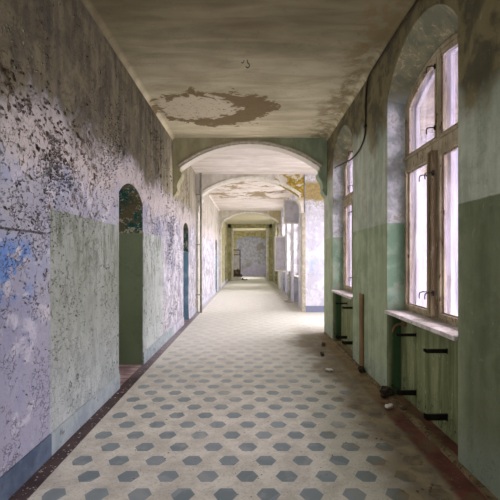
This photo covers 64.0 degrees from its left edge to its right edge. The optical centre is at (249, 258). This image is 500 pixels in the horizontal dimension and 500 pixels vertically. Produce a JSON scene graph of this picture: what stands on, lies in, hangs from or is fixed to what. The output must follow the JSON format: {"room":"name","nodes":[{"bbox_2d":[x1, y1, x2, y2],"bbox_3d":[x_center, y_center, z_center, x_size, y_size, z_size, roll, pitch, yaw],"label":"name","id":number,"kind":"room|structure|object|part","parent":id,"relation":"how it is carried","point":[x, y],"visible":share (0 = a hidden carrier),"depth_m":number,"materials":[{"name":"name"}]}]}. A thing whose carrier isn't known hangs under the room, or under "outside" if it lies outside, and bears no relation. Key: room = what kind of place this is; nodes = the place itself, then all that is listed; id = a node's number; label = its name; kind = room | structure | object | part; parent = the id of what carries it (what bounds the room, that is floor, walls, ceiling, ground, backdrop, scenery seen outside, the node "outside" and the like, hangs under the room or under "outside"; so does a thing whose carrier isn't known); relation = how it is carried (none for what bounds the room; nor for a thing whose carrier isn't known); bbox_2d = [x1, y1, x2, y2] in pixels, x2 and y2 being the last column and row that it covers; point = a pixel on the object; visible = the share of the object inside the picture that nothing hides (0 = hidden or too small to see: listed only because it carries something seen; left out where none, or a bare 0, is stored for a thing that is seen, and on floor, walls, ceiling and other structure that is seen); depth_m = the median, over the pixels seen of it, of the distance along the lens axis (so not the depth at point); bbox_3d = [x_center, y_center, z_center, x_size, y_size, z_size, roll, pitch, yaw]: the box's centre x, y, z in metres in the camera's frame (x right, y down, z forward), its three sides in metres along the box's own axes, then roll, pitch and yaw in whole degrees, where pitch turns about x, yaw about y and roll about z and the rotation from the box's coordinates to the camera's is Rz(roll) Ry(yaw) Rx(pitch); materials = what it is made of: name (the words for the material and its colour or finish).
{"room":"abandoned building corridor","nodes":[
{"label":"abandoned building corridor","id":0,"kind":"room"},
{"bbox_2d":[0,0,227,476],"bbox_3d":[-1.809,-0.460,15.750,0.622,3.960,39.100,0,0,0],"label":"wall","id":1,"kind":"structure","parent":0,"point":[98,250],"depth_m":3.48,"materials":[{"name":"paint"}]},
{"bbox_2d":[0,279,227,499],"bbox_3d":[-1.518,1.414,11.900,0.024,0.172,31.000,0,0,0],"label":"baseboard","id":2,"kind":"structure","parent":1,"relation":"attached to","point":[71,425],"depth_m":3.25,"materials":[{"name":"paint"}]},
{"bbox_2d":[196,213,199,311],"bbox_3d":[-1.490,0.100,11.435,0.080,2.800,0.330,0,0,0],"label":"trim","id":3,"kind":"structure","parent":1,"relation":"attached to","point":[197,214],"depth_m":11.28,"materials":[{"name":"paint"}]},
{"bbox_2d":[196,173,201,312],"bbox_3d":[-1.424,-0.445,11.180,0.192,3.890,0.084,0,0,0],"label":"downpipe","id":4,"kind":"object","parent":1,"relation":"attached to","point":[200,194],"visible":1,"depth_m":11.15,"materials":[{"name":"grey metal"}]},
{"bbox_2d":[219,233,221,288],"bbox_3d":[-1.475,0.100,19.900,0.110,2.800,0.300,0,0,0],"label":"trim","id":5,"kind":"structure","parent":1,"relation":"attached to","point":[220,234],"depth_m":19.75,"materials":[{"name":"paint"}]},
{"bbox_2d":[8,276,487,499],"bbox_3d":[1.000,1.575,15.800,6.400,0.150,39.200,0,0,0],"label":"floor","id":6,"kind":"structure","parent":0,"point":[256,370],"depth_m":3.54,"materials":[{"name":"tile"}]},
{"bbox_2d":[13,313,197,499],"bbox_3d":[-1.431,1.495,7.188,0.159,0.008,9.988,0,0,0],"label":"flakes","id":7,"kind":"object","parent":6,"relation":"on","point":[197,313],"visible":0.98,"depth_m":3.18,"materials":[{"name":"white paint"}]},
{"bbox_2d":[233,250,240,276],"bbox_3d":[-1.000,0.390,29.605,0.600,2.180,0.050,0,0,0],"label":"door","id":8,"kind":"structure","parent":6,"relation":"on","point":[236,256],"depth_m":29.60,"materials":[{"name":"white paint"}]},
{"bbox_3d":[-1.000,0.260,29.605,0.440,1.080,0.010,0,0,0],"label":"panel","id":9,"kind":"part","parent":8,"relation":"part of","materials":[{"name":"white paint"}]},
{"bbox_2d":[133,308,346,496],"bbox_3d":[-0.222,1.495,9.391,2.194,0.007,13.998,0,0,0],"label":"crumbs","id":10,"kind":"object","parent":6,"relation":"on","point":[273,308],"visible":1,"depth_m":3.49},
{"bbox_2d":[233,269,247,279],"bbox_3d":[-0.839,1.101,28.765,1.341,0.797,1.175,0,0,0],"label":"rubble heap","id":11,"kind":"object","parent":6,"relation":"on","point":[237,274],"visible":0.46,"depth_m":28.59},
{"bbox_2d":[288,271,291,298],"bbox_3d":[1.460,0.975,14.600,0.120,1.050,0.076,0,0,0],"label":"pipe","id":12,"kind":"object","parent":6,"relation":"on","point":[289,272],"visible":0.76,"depth_m":14.59,"materials":[{"name":"grey metal"}]},
{"bbox_2d":[358,366,365,372],"bbox_3d":[1.464,1.453,5.250,0.104,0.093,0.104,0,0,-6],"label":"lump","id":13,"kind":"object","parent":6,"relation":"on","point":[361,369],"visible":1,"depth_m":5.21,"materials":[{"name":"brown stone"}]},
{"bbox_2d":[385,403,392,408],"bbox_3d":[1.396,1.479,4.024,0.116,0.042,0.077,0,0,-42],"label":"plaster piece","id":14,"kind":"object","parent":6,"relation":"on","point":[388,406],"visible":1,"depth_m":4.00,"materials":[{"name":"paint"}]},
{"bbox_2d":[308,331,477,499],"bbox_3d":[1.199,1.495,5.901,0.563,0.008,7.002,0,0,0],"label":"crumbs","id":15,"kind":"object","parent":6,"relation":"on","point":[309,331],"visible":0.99,"depth_m":3.01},
{"bbox_2d":[173,138,326,197],"bbox_3d":[0.000,-1.835,8.050,3.080,1.190,0.300,0,0,0],"label":"arch","id":16,"kind":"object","parent":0,"point":[183,148],"depth_m":7.90,"materials":[{"name":"paint"}]},
{"bbox_2d":[178,140,321,167],"bbox_3d":[0.000,-2.071,7.890,2.873,0.544,0.056,0,0,0],"label":"trim","id":17,"kind":"structure","parent":16,"relation":"attached to","point":[242,142],"depth_m":7.87,"materials":[{"name":"paint"}]},
{"bbox_2d":[228,224,271,280],"bbox_3d":[0.000,-0.455,27.650,3.060,3.910,0.500,0,0,0],"label":"wall","id":18,"kind":"structure","parent":0,"point":[234,226],"depth_m":27.40,"materials":[{"name":"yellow paint"}]},
{"bbox_2d":[231,228,232,280],"bbox_3d":[-1.225,-0.300,27.635,0.130,3.600,0.610,0,0,0],"label":"trim","id":19,"kind":"structure","parent":18,"relation":"attached to","point":[231,228],"depth_m":27.36,"materials":[{"name":"paint"}]},
{"bbox_2d":[266,228,268,280],"bbox_3d":[1.210,-0.300,27.635,0.180,3.600,0.610,0,0,0],"label":"trim","id":20,"kind":"structure","parent":18,"relation":"attached to","point":[267,229],"depth_m":27.33,"materials":[{"name":"paint"}]},
{"bbox_2d":[219,211,280,233],"bbox_3d":[0.000,-1.835,19.900,3.080,1.190,0.300,0,0,0],"label":"arch","id":21,"kind":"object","parent":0,"point":[222,214],"depth_m":19.75,"materials":[{"name":"paint"}]},
{"bbox_2d":[221,212,278,221],"bbox_3d":[0.000,-2.071,19.740,2.873,0.544,0.056,0,0,0],"label":"trim","id":22,"kind":"structure","parent":21,"relation":"attached to","point":[240,212],"depth_m":19.72,"materials":[{"name":"paint"}]},
{"bbox_2d":[236,236,265,275],"bbox_3d":[0.000,-0.485,35.150,4.400,4.010,0.300,0,0,0],"label":"wall","id":23,"kind":"structure","parent":0,"point":[253,248],"depth_m":35.00,"materials":[{"name":"grey paint"}]},
{"bbox_2d":[233,231,265,269],"bbox_3d":[0.000,-0.470,34.875,3.080,3.940,0.250,0,0,0],"label":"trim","id":24,"kind":"structure","parent":23,"relation":"attached to","point":[236,234],"depth_m":34.75,"materials":[{"name":"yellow paint"}]},
{"bbox_2d":[196,174,323,311],"bbox_3d":[1.055,-0.485,11.443,5.190,4.010,0.315,0,0,0],"label":"wall","id":25,"kind":"structure","parent":0,"point":[314,202],"depth_m":11.29,"materials":[{"name":"white paint"}]},
{"bbox_2d":[199,176,300,194],"bbox_3d":[0.000,-2.071,11.280,2.873,0.544,0.056,0,0,0],"label":"trim","id":26,"kind":"structure","parent":25,"relation":"attached to","point":[240,177],"depth_m":11.26,"materials":[{"name":"paint"}]},
{"bbox_2d":[81,0,457,230],"bbox_3d":[1.000,-2.460,15.800,6.400,0.260,39.200,0,0,0],"label":"ceiling","id":27,"kind":"structure","parent":0,"point":[309,60],"depth_m":5.02,"materials":[{"name":"paint"}]},
{"bbox_2d":[272,178,304,308],"bbox_3d":[1.700,-0.460,23.295,0.360,3.960,24.010,0,0,0],"label":"wall","id":28,"kind":"structure","parent":0,"point":[292,232],"depth_m":14.65,"materials":[{"name":"paint"}]},
{"bbox_2d":[278,233,280,288],"bbox_3d":[1.475,0.100,19.900,0.110,2.800,0.300,0,0,0],"label":"trim","id":29,"kind":"structure","parent":28,"relation":"attached to","point":[279,234],"depth_m":19.75,"materials":[{"name":"paint"}]},
{"bbox_2d":[275,236,284,272],"bbox_3d":[1.473,-0.655,18.000,0.814,2.550,1.420,0,0,0],"label":"window","id":30,"kind":"structure","parent":28,"relation":"in","point":[279,240],"depth_m":17.35,"materials":[{"name":"white paint"}]},
{"bbox_2d":[284,199,298,277],"bbox_3d":[1.468,-0.655,13.200,0.824,2.550,1.420,0,0,0],"label":"window","id":31,"kind":"structure","parent":28,"relation":"in","point":[291,208],"depth_m":12.57,"materials":[{"name":"white paint"}]},
{"bbox_3d":[1.379,-1.495,12.568,0.645,0.789,0.040,0,0,4],"label":"sash","id":32,"kind":"part","parent":31,"relation":"part of","materials":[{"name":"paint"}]},
{"bbox_3d":[1.379,-1.494,12.566,0.577,0.720,0.004,0,0,4],"label":"pane","id":33,"kind":"part","parent":31,"relation":"part of","materials":[{"name":"white glass"}]},
{"bbox_2d":[301,213,305,311],"bbox_3d":[1.520,0.100,11.450,0.100,2.800,0.340,0,0,0],"label":"trim","id":34,"kind":"structure","parent":28,"relation":"attached to","point":[303,215],"depth_m":11.28,"materials":[{"name":"paint"}]},
{"bbox_2d":[352,133,433,307],"bbox_3d":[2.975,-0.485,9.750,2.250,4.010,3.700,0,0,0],"label":"window pane","id":35,"kind":"structure","parent":0,"point":[424,138],"depth_m":7.90,"materials":[{"name":"white glass"}]},
{"bbox_2d":[324,0,499,499],"bbox_3d":[1.700,-0.460,2.200,0.360,3.960,12.000,0,0,0],"label":"wall","id":36,"kind":"structure","parent":0,"point":[463,383],"depth_m":3.76,"materials":[{"name":"paint"}]},
{"bbox_2d":[335,335,346,338],"bbox_3d":[1.583,1.350,6.902,0.215,0.060,0.028,0,0,0],"label":"bracket","id":37,"kind":"object","parent":36,"relation":"attached to","point":[337,337],"visible":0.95,"depth_m":6.89,"materials":[{"name":"black metal"}]},
{"bbox_2d":[331,144,352,299],"bbox_3d":[1.686,-0.655,6.630,0.388,2.550,1.450,0,0,0],"label":"window","id":38,"kind":"structure","parent":36,"relation":"in","point":[347,292],"depth_m":7.28,"materials":[{"name":"beige paint"}]},
{"bbox_3d":[1.646,0.584,6.630,0.308,0.037,1.426,0,0,0],"label":"sill","id":39,"kind":"part","parent":38,"relation":"part of","materials":[{"name":"white stone"}]},
{"bbox_3d":[1.750,-0.680,6.630,0.120,2.500,1.450,0,0,0],"label":"frame","id":40,"kind":"part","parent":38,"relation":"part of","materials":[{"name":"beige paint"}]},
{"bbox_3d":[1.735,-0.227,6.996,0.060,1.517,0.648,0,0,0],"label":"sash","id":41,"kind":"part","parent":38,"relation":"part of","materials":[{"name":"beige paint"}]},
{"bbox_3d":[1.745,-1.495,6.990,0.040,0.789,0.660,0,0,0],"label":"sash","id":42,"kind":"part","parent":38,"relation":"part of","materials":[{"name":"beige paint"}]},
{"bbox_3d":[1.850,-0.680,6.630,0.040,2.500,1.450,0,0,0],"label":"frame","id":43,"kind":"part","parent":38,"relation":"part of","materials":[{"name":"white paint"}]},
{"bbox_2d":[342,341,352,344],"bbox_3d":[1.583,1.343,6.409,0.215,0.064,0.028,0,0,0],"label":"bracket","id":44,"kind":"object","parent":36,"relation":"attached to","point":[343,342],"visible":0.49,"depth_m":6.40,"materials":[{"name":"black metal"}]},
{"bbox_2d":[359,293,363,365],"bbox_3d":[1.508,0.960,5.415,0.028,0.980,0.170,0,0,0],"label":"batten","id":45,"kind":"object","parent":36,"relation":"attached to","point":[361,296],"visible":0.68,"depth_m":5.36,"materials":[{"name":"brown wood"}]},
{"bbox_2d":[334,0,417,168],"bbox_3d":[1.499,-1.898,2.006,0.066,0.865,10.612,0,0,0],"label":"cable","id":46,"kind":"object","parent":36,"relation":"attached to","point":[416,1],"visible":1,"depth_m":4.97,"materials":[{"name":"black rubber"}]},
{"bbox_2d":[392,322,406,332],"bbox_3d":[1.619,0.741,4.335,0.169,0.130,0.058,0,0,36],"label":"pipe stub","id":47,"kind":"object","parent":36,"relation":"attached to","point":[403,323],"visible":0.98,"depth_m":4.32,"materials":[{"name":"brown metal"}]},
{"bbox_2d":[396,389,415,395],"bbox_3d":[1.583,1.350,4.040,0.215,0.060,0.028,0,0,0],"label":"bracket","id":48,"kind":"object","parent":36,"relation":"attached to","point":[399,392],"visible":1,"depth_m":4.03,"materials":[{"name":"black metal"}]},
{"bbox_2d":[396,333,415,336],"bbox_3d":[1.583,0.767,4.040,0.215,0.040,0.028,0,0,0],"label":"bracket","id":49,"kind":"object","parent":36,"relation":"attached to","point":[397,334],"visible":1,"depth_m":4.03,"materials":[{"name":"black metal"}]},
{"bbox_2d":[324,332,497,499],"bbox_3d":[1.522,1.488,2.230,0.083,0.043,11.660,0,0,0],"label":"trim","id":50,"kind":"structure","parent":36,"relation":"attached to","point":[416,421],"depth_m":3.34,"materials":[{"name":"brown wood"}]},
{"bbox_2d":[379,386,393,397],"bbox_3d":[1.478,1.440,4.324,0.150,0.120,0.110,0,0,12],"label":"lump","id":51,"kind":"object","parent":50,"relation":"on","point":[385,391],"visible":1,"depth_m":4.29,"materials":[{"name":"brown stone"}]},
{"bbox_2d":[385,33,457,340],"bbox_3d":[1.686,-0.655,3.680,0.388,2.550,1.535,0,0,0],"label":"window","id":52,"kind":"structure","parent":36,"relation":"in","point":[439,317],"depth_m":3.66,"materials":[{"name":"beige paint"}]},
{"bbox_3d":[1.735,-0.227,4.067,0.060,1.517,0.690,0,0,0],"label":"sash","id":53,"kind":"part","parent":52,"relation":"part of","materials":[{"name":"beige paint"}]},
{"bbox_3d":[1.646,0.584,3.680,0.308,0.037,1.511,0,0,0],"label":"sill","id":54,"kind":"part","parent":52,"relation":"part of","materials":[{"name":"beige stone"}]},
{"bbox_3d":[1.745,-1.495,4.061,0.040,0.790,0.702,0,0,0],"label":"sash","id":55,"kind":"part","parent":52,"relation":"part of","materials":[{"name":"beige paint"}]},
{"bbox_3d":[1.625,-0.763,3.625,0.096,0.083,0.023,0,0,0],"label":"handle","id":56,"kind":"part","parent":52,"relation":"part of","materials":[{"name":"black metal"}]},
{"bbox_3d":[1.625,0.327,3.625,0.096,0.083,0.023,0,0,0],"label":"handle","id":57,"kind":"part","parent":52,"relation":"part of","materials":[{"name":"black metal"}]},
{"bbox_3d":[1.850,-0.680,3.680,0.040,2.500,1.535,0,0,0],"label":"frame","id":58,"kind":"part","parent":52,"relation":"part of","materials":[{"name":"brown wood"}]},
{"bbox_3d":[1.735,-0.227,3.293,0.060,1.517,0.690,0,0,0],"label":"sash","id":59,"kind":"part","parent":52,"relation":"part of","materials":[{"name":"beige paint"}]},
{"bbox_3d":[1.745,-1.495,3.299,0.040,0.790,0.702,0,0,0],"label":"sash","id":60,"kind":"part","parent":52,"relation":"part of","materials":[{"name":"beige paint"}]},
{"bbox_2d":[423,413,447,420],"bbox_3d":[1.583,1.343,3.400,0.215,0.064,0.028,0,0,0],"label":"bracket","id":61,"kind":"object","parent":36,"relation":"attached to","point":[443,416],"visible":0.95,"depth_m":3.39,"materials":[{"name":"black metal"}]},
{"bbox_2d":[423,348,447,353],"bbox_3d":[1.583,0.782,3.400,0.215,0.046,0.028,0,0,0],"label":"bracket","id":62,"kind":"object","parent":36,"relation":"attached to","point":[424,349],"visible":0.95,"depth_m":3.39,"materials":[{"name":"black metal"}]}
]}

